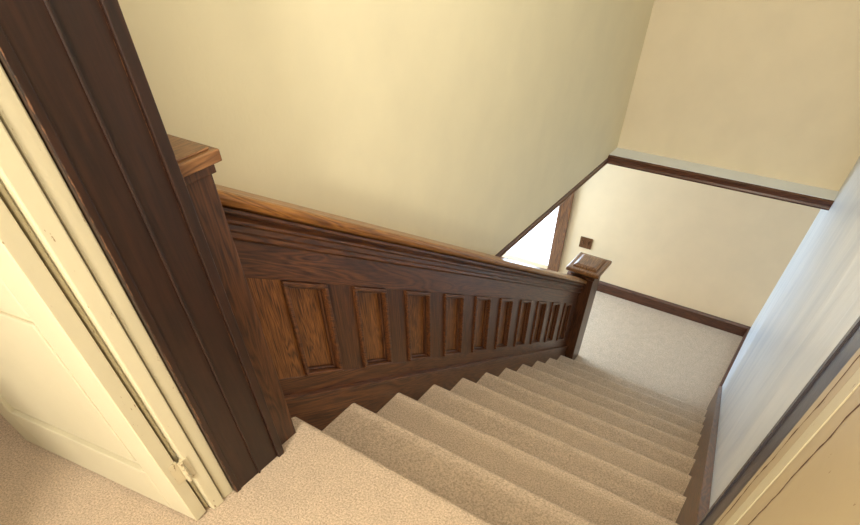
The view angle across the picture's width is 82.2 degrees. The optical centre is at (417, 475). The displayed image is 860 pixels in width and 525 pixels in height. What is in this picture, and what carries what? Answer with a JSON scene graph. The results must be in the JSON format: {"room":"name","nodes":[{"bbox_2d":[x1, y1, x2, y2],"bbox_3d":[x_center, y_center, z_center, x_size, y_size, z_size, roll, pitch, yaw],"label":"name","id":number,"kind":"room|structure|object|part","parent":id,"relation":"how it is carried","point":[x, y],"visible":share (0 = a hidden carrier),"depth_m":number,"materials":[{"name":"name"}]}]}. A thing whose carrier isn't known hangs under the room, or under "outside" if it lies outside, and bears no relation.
{"room":"home staircase","nodes":[
{"label":"home staircase","id":0,"kind":"room"},
{"bbox_2d":[0,414,470,524],"bbox_3d":[-1.718,0.424,1.610,4.115,0.174,2.558,28,58,22],"label":"floor","id":1,"kind":"structure","parent":0,"point":[313,482],"depth_m":1.74,"materials":[{"name":"beige carpet"}]},
{"bbox_2d":[167,134,295,443],"bbox_3d":[-0.582,-0.485,1.553,0.224,0.969,0.127,28,58,22],"label":"newel post","id":2,"kind":"object","parent":1,"relation":"on","point":[196,161],"visible":0.32,"depth_m":1.34,"materials":[{"name":"brown wood"}]},
{"bbox_2d":[291,355,707,524],"bbox_3d":[1.177,-0.433,3.453,1.479,2.189,3.721,28,58,22],"label":"staircase","id":3,"kind":"structure","parent":1,"relation":"attached to","point":[564,440],"depth_m":2.48,"materials":[{"name":"beige carpet"}]},
{"bbox_2d":[215,184,586,430],"bbox_3d":[0.463,-0.962,3.353,0.183,3.108,3.524,28,58,22],"label":"balustrade","id":4,"kind":"object","parent":3,"relation":"on","point":[350,311],"visible":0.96,"depth_m":2.17,"materials":[{"name":"brown wood"}]},
{"bbox_3d":[0.454,-1.239,2.996,0.131,2.097,3.524,28,58,22],"label":"handrail moulding","id":5,"kind":"part","parent":4,"relation":"part of","materials":[{"name":"brown wood"}]},
{"bbox_2d":[118,0,654,255],"bbox_3d":[0.402,-2.249,2.136,0.122,2.706,4.141,28,58,22],"label":"wall","id":6,"kind":"structure","parent":0,"point":[461,123],"depth_m":1.95,"materials":[{"name":"beige paint"}]},
{"bbox_2d":[495,158,608,256],"bbox_3d":[0.444,-1.411,3.195,0.134,0.040,3.784,28,58,22],"label":"trim","id":7,"kind":"structure","parent":6,"relation":"attached to","point":[551,209],"depth_m":3.56,"materials":[{"name":"brown wood"}]},
{"bbox_2d":[607,155,833,210],"bbox_3d":[2.254,-2.266,3.789,1.644,0.061,0.027,28,58,22],"label":"trim","id":8,"kind":"structure","parent":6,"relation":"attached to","point":[820,203],"depth_m":3.75,"materials":[{"name":"brown wood"}]},
{"bbox_2d":[590,291,605,312],"bbox_3d":[-0.162,-1.100,5.348,2.506,0.104,5.133,28,58,22],"label":"floor","id":9,"kind":"structure","parent":0,"point":[599,295],"depth_m":6.03,"materials":[{"name":"beige carpet"}]},
{"bbox_2d":[578,294,742,404],"bbox_3d":[2.617,-1.436,5.509,1.610,0.104,1.323,28,58,22],"label":"landing","id":10,"kind":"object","parent":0,"point":[685,357],"depth_m":5.42,"materials":[{"name":"beige carpet"}]},
{"bbox_2d":[565,252,611,359],"bbox_3d":[1.599,-1.630,4.944,0.313,1.083,0.313,28,58,22],"label":"newel post","id":11,"kind":"object","parent":10,"relation":"on","point":[587,267],"visible":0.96,"depth_m":4.67,"materials":[{"name":"brown wood"}]},
{"bbox_2d":[502,164,820,326],"bbox_3d":[2.024,-2.996,5.587,4.220,1.902,0.104,28,58,22],"label":"wall","id":12,"kind":"structure","parent":0,"point":[712,250],"depth_m":5.23,"materials":[{"name":"paint"}]},
{"bbox_2d":[502,192,574,271],"bbox_3d":[1.183,-3.451,5.919,1.501,1.815,0.124,28,58,22],"label":"window","id":13,"kind":"structure","parent":12,"relation":"in","point":[544,244],"depth_m":6.12,"materials":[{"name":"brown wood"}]},
{"bbox_2d":[579,236,592,249],"bbox_3d":[1.989,-2.744,5.830,0.148,0.122,0.028,28,58,22],"label":"light switch","id":14,"kind":"object","parent":12,"relation":"attached to","point":[585,242],"visible":1,"depth_m":5.83,"materials":[{"name":"brown metal"}]},
{"bbox_2d":[567,271,750,336],"bbox_3d":[2.768,-2.049,5.836,2.149,0.126,0.028,28,58,22],"label":"baseboard","id":15,"kind":"structure","parent":12,"relation":"attached to","point":[713,321],"depth_m":5.73,"materials":[{"name":"brown wood"}]},
{"bbox_2d":[617,0,859,190],"bbox_3d":[2.304,-3.278,2.871,1.766,2.706,0.122,28,58,22],"label":"wall","id":16,"kind":"structure","parent":0,"point":[766,88],"depth_m":3.46,"materials":[{"name":"paint"}]},
{"bbox_2d":[609,147,837,200],"bbox_3d":[2.307,-2.337,3.822,1.644,0.033,0.172,28,58,22],"label":"ledge","id":17,"kind":"object","parent":16,"relation":"attached to","point":[808,190],"visible":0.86,"depth_m":3.77,"materials":[{"name":"paint"}]},
{"bbox_2d":[709,157,859,508],"bbox_3d":[1.475,-0.451,1.898,0.104,4.608,7.673,28,58,22],"label":"wall","id":18,"kind":"structure","parent":0,"point":[814,303],"depth_m":2.05,"materials":[{"name":"white paint"}]},
{"bbox_2d":[675,386,721,524],"bbox_3d":[1.819,-0.135,3.204,0.035,2.634,3.718,28,58,22],"label":"trim","id":19,"kind":"structure","parent":18,"relation":"attached to","point":[697,492],"depth_m":2.36,"materials":[{"name":"brown wood"}]},
{"bbox_2d":[715,328,749,392],"bbox_3d":[3.277,-1.175,5.134,0.022,0.126,1.215,28,58,22],"label":"baseboard","id":20,"kind":"structure","parent":18,"relation":"attached to","point":[747,331],"depth_m":5.10,"materials":[{"name":"brown wood"}]},
{"bbox_2d":[697,316,859,524],"bbox_3d":[0.835,-0.350,0.807,0.030,2.105,0.165,28,58,22],"label":"trim","id":21,"kind":"structure","parent":18,"relation":"attached to","point":[849,344],"depth_m":1.11,"materials":[{"name":"brown wood"}]},
{"bbox_2d":[713,348,859,524],"bbox_3d":[0.521,-0.008,0.529,0.030,2.071,0.912,28,58,22],"label":"door","id":22,"kind":"structure","parent":18,"relation":"in","point":[812,477],"depth_m":0.79,"materials":[{"name":"beige paint"}]},
{"bbox_3d":[-1.378,-0.007,0.277,0.139,2.436,2.210,28,58,22],"label":"wall","id":23,"kind":"structure","parent":0,"visible":0},
{"bbox_2d":[0,0,283,491],"bbox_3d":[-0.708,-0.819,0.887,0.267,2.436,0.231,28,58,22],"label":"door frame","id":24,"kind":"structure","parent":23,"relation":"in","point":[75,68],"depth_m":1.05,"materials":[{"name":"brown wood"}]},
{"bbox_2d":[0,198,205,520],"bbox_3d":[-1.149,-0.619,1.017,0.870,1.991,0.045,20,55,17],"label":"leaf","id":25,"kind":"object","parent":24,"relation":"attached to","point":[49,394],"depth_m":1.33,"materials":[{"name":"beige wood"}]},
{"bbox_3d":[-0.763,-0.475,0.890,0.008,1.991,0.045,20,55,17],"label":"leaf edge","id":26,"kind":"part","parent":25,"relation":"part of","materials":[{"name":"beige wood"}]},
{"bbox_2d":[0,64,232,508],"bbox_3d":[-0.764,-0.569,0.942,0.146,2.045,0.107,28,58,22],"label":"door jamb","id":27,"kind":"object","parent":24,"relation":"attached to","point":[33,189],"depth_m":1.07,"materials":[{"name":"beige wood"}]},
{"bbox_2d":[168,457,196,484],"bbox_3d":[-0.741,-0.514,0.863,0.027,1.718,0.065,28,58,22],"label":"hinge","id":28,"kind":"object","parent":24,"relation":"attached to","point":[183,470],"visible":1,"depth_m":1.50,"materials":[{"name":"paint"}]}
]}

